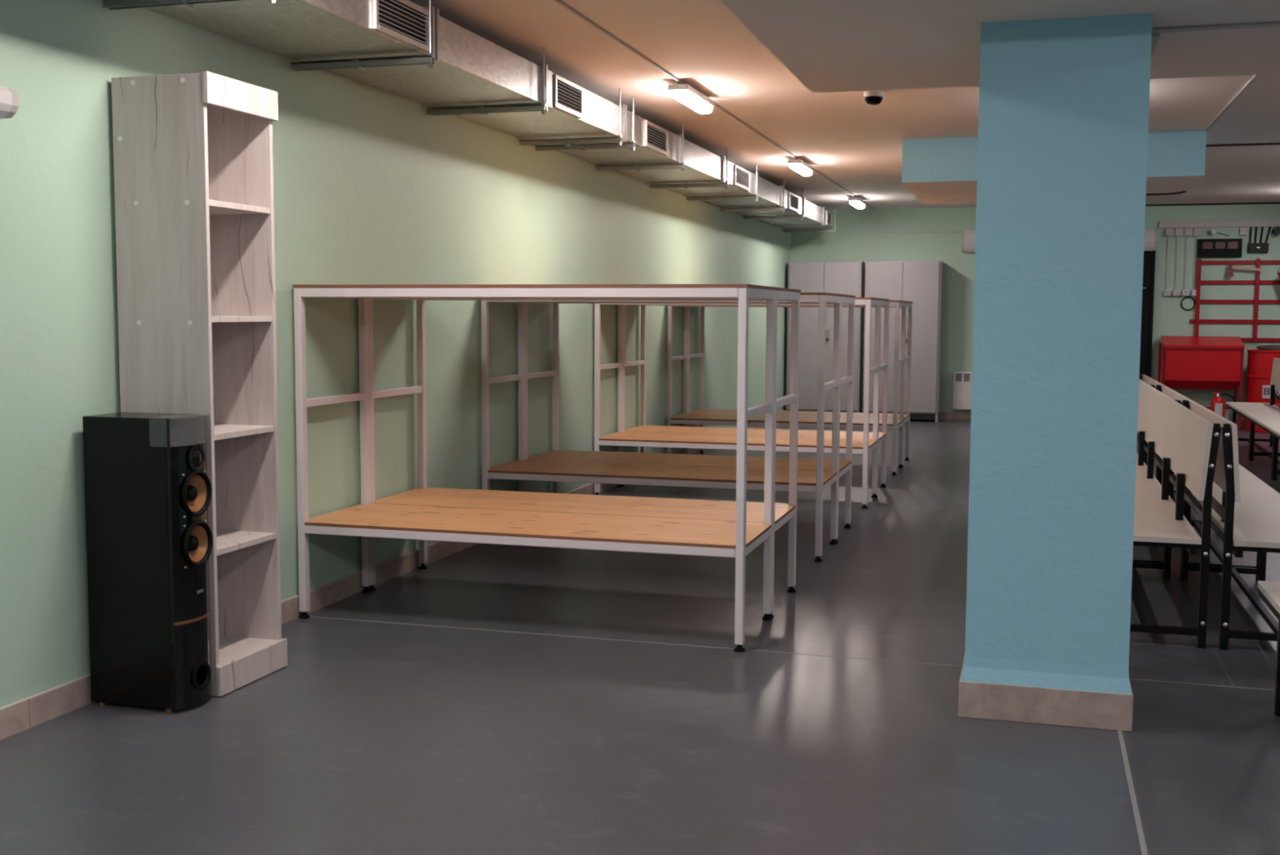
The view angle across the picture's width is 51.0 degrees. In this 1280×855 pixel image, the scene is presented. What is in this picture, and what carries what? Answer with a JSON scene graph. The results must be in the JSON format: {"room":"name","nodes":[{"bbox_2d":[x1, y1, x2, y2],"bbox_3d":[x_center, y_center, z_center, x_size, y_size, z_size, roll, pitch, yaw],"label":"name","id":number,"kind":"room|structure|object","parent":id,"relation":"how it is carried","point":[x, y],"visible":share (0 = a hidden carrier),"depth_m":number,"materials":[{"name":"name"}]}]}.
{"room":"basement shelter","nodes":[
{"label":"basement shelter","id":0,"kind":"room"},
{"bbox_2d":[0,0,791,707],"bbox_3d":[-1.275,-0.569,6.601,0.200,2.600,22.400,2,5,16],"label":"wall","id":1,"kind":"structure","parent":0,"point":[370,187],"depth_m":6.01,"materials":[{"name":"green paint"}]},
{"bbox_2d":[0,85,18,119],"bbox_3d":[-2.002,-0.913,3.544,0.094,0.103,0.900,2,5,16],"label":"air purifier","id":2,"kind":"object","parent":1,"relation":"attached to","point":[9,98],"visible":1,"depth_m":3.93,"materials":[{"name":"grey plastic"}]},
{"bbox_2d":[0,409,783,739],"bbox_3d":[-1.236,0.698,6.486,0.012,0.094,21.597,2,5,16],"label":"baseboard","id":3,"kind":"structure","parent":1,"relation":"attached to","point":[27,713],"depth_m":5.69,"materials":[{"name":"beige stone"}]},
{"bbox_2d":[0,418,1279,854],"bbox_3d":[3.133,0.917,5.430,9.400,0.120,22.400,2,5,16],"label":"floor","id":4,"kind":"structure","parent":0,"point":[375,737],"depth_m":4.19,"materials":[{"name":"grey concrete"}]},
{"bbox_2d":[82,412,213,712],"bbox_3d":[-1.605,0.437,4.432,0.370,0.960,0.200,2,5,16],"label":"floor speaker","id":5,"kind":"object","parent":4,"relation":"on","point":[148,486],"visible":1,"depth_m":4.35,"materials":[{"name":"black wood"}]},
{"bbox_2d":[111,71,287,696],"bbox_3d":[-1.526,-0.145,4.697,0.370,2.072,0.426,2,5,16],"label":"shelving unit","id":6,"kind":"object","parent":4,"relation":"on","point":[193,164],"visible":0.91,"depth_m":4.60,"materials":[{"name":"white wood"}]},
{"bbox_2d":[292,284,800,652],"bbox_3d":[-0.356,0.088,5.951,1.932,1.410,1.202,2,5,16],"label":"bunk bed","id":7,"kind":"object","parent":4,"relation":"on","point":[656,525],"visible":1,"depth_m":5.65,"materials":[{"name":"white"}]},
{"bbox_2d":[480,292,855,561],"bbox_3d":[0.201,-0.071,7.845,1.932,1.410,1.202,2,5,16],"label":"bunk bed","id":8,"kind":"object","parent":4,"relation":"on","point":[556,465],"visible":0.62,"depth_m":7.59,"materials":[{"name":"white metal"}]},
{"bbox_2d":[594,297,889,508],"bbox_3d":[0.768,-0.233,9.776,1.932,1.410,1.202,2,5,16],"label":"bunk bed","id":9,"kind":"object","parent":4,"relation":"on","point":[642,436],"visible":0.76,"depth_m":9.51,"materials":[{"name":"white metal"}]},
{"bbox_2d":[666,300,912,475],"bbox_3d":[1.321,-0.391,11.660,1.932,1.410,1.202,2,5,16],"label":"bunk bed","id":10,"kind":"object","parent":4,"relation":"on","point":[701,416],"visible":0.73,"depth_m":11.38,"materials":[{"name":"white metal"}]},
{"bbox_2d":[309,615,1275,689],"bbox_3d":[2.868,0.935,4.495,8.986,0.001,0.006,2,5,16],"label":"joint","id":11,"kind":"object","parent":4,"relation":"on","point":[309,615],"visible":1,"depth_m":5.23,"materials":[{"name":"grey"}]},
{"bbox_2d":[786,261,865,412],"bbox_3d":[2.312,-1.084,16.724,0.905,1.940,0.478,2,5,16],"label":"tall cabinet","id":12,"kind":"object","parent":4,"relation":"on","point":[845,277],"visible":0.7,"depth_m":16.52,"materials":[{"name":"grey metal"}]},
{"bbox_2d":[862,260,943,422],"bbox_3d":[3.224,-1.057,16.459,0.905,1.940,0.478,2,5,16],"label":"tall cabinet","id":13,"kind":"object","parent":4,"relation":"on","point":[921,282],"visible":0.58,"depth_m":16.22,"materials":[{"name":"grey metal"}]},
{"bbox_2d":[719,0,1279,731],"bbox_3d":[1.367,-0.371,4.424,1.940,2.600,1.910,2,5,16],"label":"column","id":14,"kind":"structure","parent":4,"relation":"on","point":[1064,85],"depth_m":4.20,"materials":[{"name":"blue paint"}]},
{"bbox_2d":[1151,32,1160,57],"bbox_3d":[1.704,-1.272,4.506,0.040,0.022,0.460,2,5,16],"label":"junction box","id":15,"kind":"object","parent":14,"relation":"attached to","point":[1155,37],"visible":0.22,"depth_m":4.34,"materials":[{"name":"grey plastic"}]},
{"bbox_2d":[1151,22,1279,33],"bbox_3d":[1.950,-1.245,4.154,0.700,0.015,0.015,2,5,16],"label":"cable conduit","id":16,"kind":"object","parent":14,"relation":"attached to","point":[1269,24],"visible":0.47,"depth_m":4.19,"materials":[{"name":"grey plastic"}]},
{"bbox_2d":[901,129,1206,204],"bbox_3d":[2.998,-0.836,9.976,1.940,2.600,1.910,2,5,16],"label":"ceiling beam","id":17,"kind":"structure","parent":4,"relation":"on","point":[936,171],"depth_m":9.15,"materials":[{"name":"paint"}]},
{"bbox_2d":[1146,191,1186,195],"bbox_3d":[3.554,-1.744,10.087,1.042,0.013,0.184,3,5,27],"label":"cable","id":18,"kind":"object","parent":17,"relation":"attached to","point":[1179,193],"visible":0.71,"depth_m":9.99,"materials":[{"name":"grey plastic"}]},
{"bbox_2d":[1117,729,1147,854],"bbox_3d":[0.189,1.328,-0.266,0.014,0.002,9.385,2,5,16],"label":"joint","id":19,"kind":"object","parent":4,"relation":"on","point":[1137,817],"visible":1,"depth_m":3.64,"materials":[{"name":"grey"}]},
{"bbox_2d":[1136,378,1154,458],"bbox_3d":[3.068,0.120,8.860,0.469,0.884,1.500,2,5,16],"label":"bench","id":20,"kind":"object","parent":4,"relation":"on","point":[1142,384],"visible":0.02,"depth_m":8.27,"materials":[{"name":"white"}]},
{"bbox_2d":[1132,385,1180,576],"bbox_3d":[2.646,0.241,7.424,0.469,0.884,1.500,2,5,16],"label":"bench","id":21,"kind":"object","parent":4,"relation":"on","point":[1153,434],"visible":0.4,"depth_m":7.16,"materials":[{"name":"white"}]},
{"bbox_2d":[1139,374,1201,521],"bbox_3d":[3.522,0.134,8.728,0.469,0.884,1.500,2,5,16],"label":"bench","id":22,"kind":"object","parent":4,"relation":"on","point":[1146,379],"visible":0.07,"depth_m":8.67,"materials":[{"name":"black"}]},
{"bbox_2d":[1129,400,1221,648],"bbox_3d":[2.224,0.361,5.987,0.469,0.884,1.500,2,5,16],"label":"bench","id":23,"kind":"object","parent":4,"relation":"on","point":[1192,441],"visible":0.68,"depth_m":5.49,"materials":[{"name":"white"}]},
{"bbox_2d":[1158,546,1235,688],"bbox_3d":[3.344,0.553,8.997,0.004,0.001,9.000,2,5,16],"label":"joint","id":24,"kind":"object","parent":4,"relation":"on","point":[1158,547],"visible":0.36,"depth_m":5.42,"materials":[{"name":"grey"}]},
{"bbox_2d":[1157,335,1244,430],"bbox_3d":[6.472,-0.520,15.530,0.870,1.060,0.475,2,5,16],"label":"box","id":25,"kind":"object","parent":4,"relation":"on","point":[1190,362],"visible":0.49,"depth_m":15.34,"materials":[{"name":"red paint"}]},
{"bbox_2d":[1155,385,1279,582],"bbox_3d":[3.100,0.254,7.292,0.469,0.884,1.500,2,5,16],"label":"bench","id":26,"kind":"object","parent":4,"relation":"on","point":[1250,483],"visible":0.31,"depth_m":6.97,"materials":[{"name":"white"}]},
{"bbox_2d":[1210,391,1236,417],"bbox_3d":[6.519,-0.167,14.989,0.284,0.448,0.151,2,5,16],"label":"fire extinguisher","id":27,"kind":"object","parent":4,"relation":"on","point":[1217,403],"visible":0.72,"depth_m":14.95,"materials":[{"name":"red paint"}]},
{"bbox_2d":[1180,400,1279,649],"bbox_3d":[2.678,0.375,5.855,0.469,0.884,1.500,2,5,16],"label":"bench","id":28,"kind":"object","parent":4,"relation":"on","point":[1242,522],"visible":0.77,"depth_m":5.44,"materials":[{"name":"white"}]},
{"bbox_2d":[1226,357,1279,459],"bbox_3d":[5.902,-0.199,12.759,0.469,0.884,1.500,2,5,18],"label":"bench","id":29,"kind":"object","parent":4,"relation":"on","point":[1237,407],"visible":0.83,"depth_m":13.03,"materials":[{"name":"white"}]},
{"bbox_2d":[1243,412,1279,479],"bbox_3d":[5.437,-0.079,11.335,0.469,0.884,1.500,2,5,18],"label":"bench","id":30,"kind":"object","parent":4,"relation":"on","point":[1260,419],"visible":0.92,"depth_m":11.65,"materials":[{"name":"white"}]},
{"bbox_2d":[1244,349,1279,432],"bbox_3d":[7.183,-0.418,15.208,0.596,0.918,0.604,2,5,16],"label":"barrel","id":31,"kind":"object","parent":4,"relation":"on","point":[1260,362],"visible":0.57,"depth_m":15.05,"materials":[{"name":"red metal"}]},
{"bbox_2d":[1256,345,1279,350],"bbox_3d":[7.191,-0.896,15.163,0.418,0.062,0.406,2,5,16],"label":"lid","id":32,"kind":"object","parent":31,"relation":"on","point":[1259,347],"visible":1,"depth_m":15.06,"materials":[{"name":"metal"}]},
{"bbox_2d":[1257,580,1279,715],"bbox_3d":[2.042,0.562,3.624,0.469,0.884,1.500,2,5,16],"label":"bench","id":33,"kind":"object","parent":4,"relation":"on","point":[1268,591],"visible":1,"depth_m":4.34,"materials":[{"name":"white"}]},
{"bbox_2d":[1265,424,1279,479],"bbox_3d":[4.971,0.040,9.911,0.469,0.884,1.500,2,5,18],"label":"bench","id":34,"kind":"object","parent":4,"relation":"on","point":[1274,430],"visible":1,"depth_m":10.64,"materials":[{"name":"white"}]},
{"bbox_2d":[408,0,1279,209],"bbox_3d":[3.147,-1.833,5.196,9.400,0.200,22.400,2,5,16],"label":"ceiling","id":35,"kind":"structure","parent":0,"point":[851,141],"depth_m":8.18,"materials":[{"name":"paint"}]},
{"bbox_2d":[102,0,275,10],"bbox_3d":[-1.459,-1.517,4.338,0.634,0.328,0.052,2,5,16],"label":"hanger","id":36,"kind":"object","parent":35,"relation":"hanging from","point":[110,4],"visible":1,"depth_m":4.38,"materials":[{"name":"silver metal"}]},
{"bbox_2d":[290,0,435,71],"bbox_3d":[-1.130,-1.611,5.456,0.634,0.328,0.052,2,5,16],"label":"hanger","id":37,"kind":"object","parent":35,"relation":"hanging from","point":[357,64],"visible":1,"depth_m":5.44,"materials":[{"name":"silver metal"}]},
{"bbox_2d":[426,46,547,115],"bbox_3d":[-0.765,-1.715,6.700,0.634,0.328,0.052,2,5,16],"label":"hanger","id":38,"kind":"object","parent":35,"relation":"hanging from","point":[482,110],"visible":1,"depth_m":6.68,"materials":[{"name":"silver metal"}]},
{"bbox_2d":[519,88,622,146],"bbox_3d":[-0.408,-1.817,7.914,0.634,0.328,0.052,2,5,16],"label":"hanger","id":39,"kind":"object","parent":35,"relation":"hanging from","point":[566,141],"visible":1,"depth_m":7.90,"materials":[{"name":"silver metal"}]},
{"bbox_2d":[535,95,635,151],"bbox_3d":[-0.332,-1.839,8.172,0.634,0.328,0.052,2,5,16],"label":"hanger","id":40,"kind":"object","parent":35,"relation":"hanging from","point":[581,147],"visible":0.98,"depth_m":8.16,"materials":[{"name":"silver metal"}]},
{"bbox_2d":[595,122,684,171],"bbox_3d":[0.002,-1.934,9.311,0.634,0.328,0.052,2,5,16],"label":"hanger","id":41,"kind":"object","parent":35,"relation":"hanging from","point":[637,167],"visible":1,"depth_m":9.29,"materials":[{"name":"silver metal"}]},
{"bbox_2d":[649,146,728,189],"bbox_3d":[0.390,-2.045,10.630,0.634,0.328,0.052,2,5,16],"label":"hanger","id":42,"kind":"object","parent":35,"relation":"hanging from","point":[726,184],"visible":1,"depth_m":10.61,"materials":[{"name":"silver metal"}]},
{"bbox_2d":[143,0,832,228],"bbox_3d":[-0.837,-1.690,6.519,0.610,0.210,20.664,2,5,16],"label":"ventilation duct","id":43,"kind":"object","parent":42,"relation":"hanging from","point":[469,69],"visible":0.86,"depth_m":6.20,"materials":[{"name":"silver metal"}]},
{"bbox_2d":[372,0,429,52],"bbox_3d":[-0.917,-1.577,5.193,0.016,0.164,0.470,2,5,16],"label":"grille","id":44,"kind":"object","parent":43,"relation":"attached to","point":[404,23],"depth_m":5.20,"materials":[{"name":"grey metal"}]},
{"bbox_2d":[553,74,582,118],"bbox_3d":[-0.375,-1.731,7.039,0.016,0.164,0.430,2,5,16],"label":"grille","id":45,"kind":"object","parent":43,"relation":"attached to","point":[567,95],"depth_m":7.03,"materials":[{"name":"grey metal"}]},
{"bbox_2d":[644,120,668,155],"bbox_3d":[0.107,-1.869,8.679,0.016,0.164,0.520,2,5,16],"label":"grille","id":46,"kind":"object","parent":43,"relation":"attached to","point":[655,137],"depth_m":8.67,"materials":[{"name":"grey metal"}]},
{"bbox_2d":[733,164,750,191],"bbox_3d":[0.851,-2.082,11.213,0.016,0.164,0.580,2,5,16],"label":"grille","id":47,"kind":"object","parent":43,"relation":"attached to","point":[741,175],"depth_m":11.22,"materials":[{"name":"grey metal"}]},
{"bbox_2d":[787,191,799,212],"bbox_3d":[1.559,-2.284,13.623,0.016,0.164,0.540,2,5,16],"label":"grille","id":48,"kind":"object","parent":43,"relation":"attached to","point":[793,199],"depth_m":13.62,"materials":[{"name":"grey metal"}]},
{"bbox_2d":[826,210,831,226],"bbox_3d":[2.251,-2.481,15.976,0.016,0.164,0.380,2,5,16],"label":"grille","id":49,"kind":"object","parent":43,"relation":"attached to","point":[828,215],"depth_m":15.96,"materials":[{"name":"grey metal"}]},
{"bbox_2d":[667,81,714,114],"bbox_3d":[0.303,-1.918,7.801,0.116,0.101,0.650,2,5,16],"label":"ceiling light","id":50,"kind":"object","parent":35,"relation":"attached to","point":[686,94],"visible":0.98,"depth_m":7.65,"materials":[{"name":"grey plastic"}]},
{"bbox_2d":[670,89,712,114],"bbox_3d":[0.303,-1.888,7.804,0.094,0.041,0.630,2,5,16],"label":"diffuser","id":51,"kind":"object","parent":50,"relation":"attached to","point":[695,100],"depth_m":7.72,"materials":[{"name":"white plastic"}]},
{"bbox_2d":[552,0,875,209],"bbox_3d":[0.920,-2.137,9.897,0.015,0.015,14.190,2,5,16],"label":"cable conduit","id":52,"kind":"object","parent":35,"relation":"attached to","point":[558,2],"visible":1,"depth_m":7.02,"materials":[{"name":"grey plastic"}]},
{"bbox_2d":[686,163,758,201],"bbox_3d":[0.721,-2.140,11.759,0.634,0.328,0.052,2,5,16],"label":"hanger","id":53,"kind":"object","parent":35,"relation":"hanging from","point":[755,197],"visible":1,"depth_m":11.74,"materials":[{"name":"silver metal"}]},
{"bbox_2d":[720,177,785,212],"bbox_3d":[1.095,-2.246,13.031,0.634,0.328,0.052,2,5,16],"label":"hanger","id":54,"kind":"object","parent":35,"relation":"hanging from","point":[783,208],"visible":1,"depth_m":13.01,"materials":[{"name":"silver metal"}]},
{"bbox_2d":[743,187,803,220],"bbox_3d":[1.398,-2.333,14.064,0.634,0.328,0.052,2,5,16],"label":"hanger","id":55,"kind":"object","parent":35,"relation":"hanging from","point":[771,217],"visible":1,"depth_m":14.05,"materials":[{"name":"silver metal"}]},
{"bbox_2d":[787,157,813,176],"bbox_3d":[1.370,-2.223,11.436,0.116,0.101,0.650,2,5,16],"label":"ceiling light","id":56,"kind":"object","parent":35,"relation":"attached to","point":[799,166],"visible":0.99,"depth_m":11.25,"materials":[{"name":"white plastic"}]},
{"bbox_2d":[788,163,812,176],"bbox_3d":[1.370,-2.193,11.438,0.094,0.041,0.630,2,5,16],"label":"diffuser","id":57,"kind":"object","parent":56,"relation":"attached to","point":[804,169],"depth_m":11.34,"materials":[{"name":"white plastic"}]},
{"bbox_2d":[783,205,835,233],"bbox_3d":[2.070,-2.525,16.349,0.634,0.328,0.052,2,5,16],"label":"hanger","id":58,"kind":"object","parent":35,"relation":"hanging from","point":[833,230],"visible":1,"depth_m":16.33,"materials":[{"name":"silver metal"}]},
{"bbox_2d":[848,195,866,208],"bbox_3d":[2.438,-2.528,15.070,0.116,0.101,0.650,2,5,16],"label":"ceiling light","id":59,"kind":"object","parent":35,"relation":"attached to","point":[857,202],"visible":0.99,"depth_m":14.84,"materials":[{"name":"white plastic"}]},
{"bbox_2d":[848,200,864,208],"bbox_3d":[2.438,-2.498,15.072,0.094,0.041,0.630,2,5,16],"label":"diffuser","id":60,"kind":"object","parent":59,"relation":"attached to","point":[858,204],"depth_m":14.94,"materials":[{"name":"white plastic"}]},
{"bbox_2d":[867,75,1253,138],"bbox_3d":[2.196,-1.849,7.092,1.945,0.100,3.891,2,5,16],"label":"ceiling beam","id":61,"kind":"structure","parent":35,"relation":"attached to","point":[1181,104],"depth_m":7.74,"materials":[{"name":"paint"}]},
{"bbox_2d":[863,90,884,105],"bbox_3d":[1.270,-1.787,7.298,0.110,0.069,0.110,2,5,16],"label":"dome camera","id":62,"kind":"object","parent":61,"relation":"attached to","point":[871,97],"visible":1,"depth_m":7.26,"materials":[{"name":"grey plastic"}]},
{"bbox_2d":[1204,74,1261,131],"bbox_3d":[3.117,-1.766,6.831,0.023,0.012,3.860,2,5,16],"label":"trunking","id":63,"kind":"structure","parent":61,"relation":"attached to","point":[1254,78],"depth_m":7.48,"materials":[{"name":"grey plastic"}]},
{"bbox_2d":[1145,202,1279,206],"bbox_3d":[7.576,-2.562,15.319,6.000,0.025,0.020,2,5,16],"label":"cable","id":64,"kind":"object","parent":35,"relation":"attached to","point":[1238,203],"visible":0.58,"depth_m":15.59,"materials":[{"name":"grey plastic"}]},
{"bbox_2d":[1205,142,1279,146],"bbox_3d":[6.502,-2.086,9.626,4.850,0.015,0.015,2,5,16],"label":"cable conduit","id":65,"kind":"object","parent":35,"relation":"attached to","point":[1264,144],"visible":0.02,"depth_m":10.18,"materials":[{"name":"grey"}]},
{"bbox_2d":[791,203,1279,419],"bbox_3d":[6.258,-1.328,15.930,9.000,2.600,0.200,2,5,16],"label":"wall","id":66,"kind":"structure","parent":0,"point":[856,237],"depth_m":15.88,"materials":[{"name":"green paint"}]},
{"bbox_2d":[952,371,972,409],"bbox_3d":[4.203,-0.446,16.440,0.720,0.465,0.120,2,5,16],"label":"wall heater","id":67,"kind":"object","parent":66,"relation":"attached to","point":[962,380],"visible":0.38,"depth_m":16.45,"materials":[{"name":"grey plastic"}]},
{"bbox_2d":[961,230,975,252],"bbox_3d":[4.354,-2.250,16.238,0.900,0.275,0.132,2,5,16],"label":"air purifier","id":68,"kind":"object","parent":66,"relation":"attached to","point":[968,237],"visible":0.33,"depth_m":16.29,"materials":[{"name":"grey plastic"}]},
{"bbox_2d":[878,208,1156,233],"bbox_3d":[4.521,-2.518,16.230,3.250,0.298,0.012,2,5,16],"label":"pipe","id":69,"kind":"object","parent":66,"relation":"attached to","point":[878,209],"depth_m":16.55,"materials":[{"name":"metal"}]},
{"bbox_2d":[940,411,1244,427],"bbox_3d":[6.022,-0.077,15.994,8.554,0.094,0.012,2,5,16],"label":"baseboard","id":70,"kind":"structure","parent":66,"relation":"attached to","point":[944,415],"depth_m":16.59,"materials":[{"name":"beige stone"}]},
{"bbox_2d":[1139,250,1155,377],"bbox_3d":[5.565,-1.083,16.008,1.020,2.090,0.078,2,5,16],"label":"door","id":71,"kind":"structure","parent":66,"relation":"in","point":[1148,268],"depth_m":15.87,"materials":[{"name":"black metal"}]},
{"bbox_2d":[1143,229,1157,252],"bbox_3d":[5.628,-2.200,15.868,0.900,0.262,0.132,2,5,16],"label":"air purifier","id":72,"kind":"object","parent":66,"relation":"attached to","point":[1150,235],"visible":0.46,"depth_m":15.71,"materials":[{"name":"grey plastic"}]},
{"bbox_2d":[1164,236,1168,289],"bbox_3d":[6.194,-1.931,15.785,0.012,0.622,0.014,2,5,16],"label":"cable conduit","id":73,"kind":"object","parent":66,"relation":"attached to","point":[1167,237],"visible":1,"depth_m":15.78,"materials":[{"name":"grey plastic"}]},
{"bbox_2d":[1164,289,1172,296],"bbox_3d":[6.212,-1.578,15.796,0.088,0.080,0.042,2,5,16],"label":"wall socket","id":74,"kind":"object","parent":66,"relation":"attached to","point":[1166,292],"visible":1,"depth_m":15.78,"materials":[{"name":"grey plastic"}]},
{"bbox_2d":[1165,227,1174,235],"bbox_3d":[6.210,-2.287,15.734,0.094,0.093,0.048,2,5,16],"label":"junction box","id":75,"kind":"object","parent":66,"relation":"attached to","point":[1169,231],"visible":1,"depth_m":15.71,"materials":[{"name":"grey plastic"}]},
{"bbox_2d":[1174,235,1177,289],"bbox_3d":[6.291,-1.929,15.756,0.012,0.622,0.014,2,5,16],"label":"cable conduit","id":76,"kind":"object","parent":66,"relation":"attached to","point":[1176,236],"visible":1,"depth_m":15.75,"materials":[{"name":"grey plastic"}]},
{"bbox_2d":[1173,289,1181,296],"bbox_3d":[6.309,-1.575,15.768,0.088,0.080,0.042,2,5,16],"label":"wall socket","id":77,"kind":"object","parent":66,"relation":"attached to","point":[1175,292],"visible":1,"depth_m":15.75,"materials":[{"name":"grey plastic"}]},
{"bbox_2d":[1174,227,1183,235],"bbox_3d":[6.307,-2.284,15.706,0.094,0.093,0.048,2,5,16],"label":"junction box","id":78,"kind":"object","parent":66,"relation":"attached to","point":[1178,231],"visible":1,"depth_m":15.68,"materials":[{"name":"grey plastic"}]},
{"bbox_2d":[1183,235,1186,289],"bbox_3d":[6.388,-1.926,15.728,0.012,0.622,0.014,2,5,16],"label":"cable conduit","id":79,"kind":"object","parent":66,"relation":"attached to","point":[1186,236],"visible":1,"depth_m":15.73,"materials":[{"name":"grey plastic"}]},
{"bbox_2d":[1182,289,1190,296],"bbox_3d":[6.406,-1.572,15.740,0.088,0.080,0.042,2,5,16],"label":"wall socket","id":80,"kind":"object","parent":66,"relation":"attached to","point":[1184,292],"visible":1,"depth_m":15.72,"materials":[{"name":"grey plastic"}]},
{"bbox_2d":[1183,227,1192,235],"bbox_3d":[6.404,-2.281,15.678,0.094,0.093,0.048,2,5,16],"label":"junction box","id":81,"kind":"object","parent":66,"relation":"attached to","point":[1187,231],"visible":1,"depth_m":15.66,"materials":[{"name":"grey plastic"}]},
{"bbox_2d":[1180,296,1195,310],"bbox_3d":[6.431,-1.453,15.754,0.166,0.166,0.016,2,5,16],"label":"ring","id":82,"kind":"object","parent":66,"relation":"attached to","point":[1183,299],"visible":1,"depth_m":15.75,"materials":[{"name":"black rubber"}]},
{"bbox_2d":[1191,289,1196,295],"bbox_3d":[6.503,-1.569,15.711,0.088,0.080,0.042,2,5,16],"label":"wall socket","id":83,"kind":"object","parent":66,"relation":"attached to","point":[1193,291],"visible":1,"depth_m":15.70,"materials":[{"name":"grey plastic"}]},
{"bbox_2d":[1192,235,1195,289],"bbox_3d":[6.485,-1.923,15.700,0.012,0.622,0.014,2,5,16],"label":"cable conduit","id":84,"kind":"object","parent":66,"relation":"attached to","point":[1195,236],"visible":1,"depth_m":15.70,"materials":[{"name":"grey plastic"}]},
{"bbox_2d":[1193,227,1202,235],"bbox_3d":[6.501,-2.278,15.649,0.094,0.093,0.048,2,5,16],"label":"junction box","id":85,"kind":"object","parent":66,"relation":"attached to","point":[1197,231],"visible":1,"depth_m":15.63,"materials":[{"name":"grey plastic"}]},
{"bbox_2d":[1196,238,1242,257],"bbox_3d":[6.732,-2.082,15.594,0.475,0.213,0.052,2,5,16],"label":"led display","id":86,"kind":"object","parent":66,"relation":"attached to","point":[1222,247],"visible":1,"depth_m":15.57,"materials":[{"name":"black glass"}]},
{"bbox_2d":[1159,218,1279,227],"bbox_3d":[8.318,-2.318,15.119,4.630,0.086,0.034,2,5,16],"label":"cable conduit","id":87,"kind":"object","parent":66,"relation":"attached to","point":[1261,222],"depth_m":15.57,"materials":[{"name":"grey plastic"}]},
{"bbox_2d":[1211,228,1228,235],"bbox_3d":[6.726,-2.257,15.568,0.205,0.084,0.082,2,5,16],"label":"spot lamp","id":88,"kind":"object","parent":66,"relation":"attached to","point":[1214,231],"visible":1,"depth_m":15.55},
{"bbox_2d":[1189,257,1279,342],"bbox_3d":[7.105,-1.471,15.541,1.365,0.962,0.045,2,5,16],"label":"tool rack","id":89,"kind":"object","parent":66,"relation":"attached to","point":[1258,262],"visible":0.84,"depth_m":15.58,"materials":[{"name":"red metal"}]},
{"bbox_2d":[1225,265,1262,276],"bbox_3d":[6.982,-1.810,15.522,0.390,0.134,0.052,2,5,16],"label":"axe","id":90,"kind":"object","parent":89,"relation":"hanging from","point":[1229,273],"visible":1,"depth_m":15.52,"materials":[{"name":"red paint"}]},
{"bbox_2d":[1239,226,1248,235],"bbox_3d":[6.979,-2.264,15.512,0.095,0.093,0.044,2,5,16],"label":"junction box","id":91,"kind":"object","parent":66,"relation":"attached to","point":[1242,230],"visible":1,"depth_m":15.49,"materials":[{"name":"grey plastic"}]},
{"bbox_2d":[1247,226,1271,253],"bbox_3d":[7.137,-2.162,15.470,0.237,0.297,0.052,2,5,16],"label":"router","id":92,"kind":"object","parent":66,"relation":"attached to","point":[1255,247],"visible":1,"depth_m":15.46,"materials":[{"name":"black plastic"}]},
{"bbox_2d":[1271,226,1279,235],"bbox_3d":[7.323,-2.247,15.350,0.164,0.090,0.160,2,5,16],"label":"camera","id":93,"kind":"object","parent":66,"relation":"attached to","point":[1276,230],"visible":1,"depth_m":15.29,"materials":[{"name":"black plastic"}]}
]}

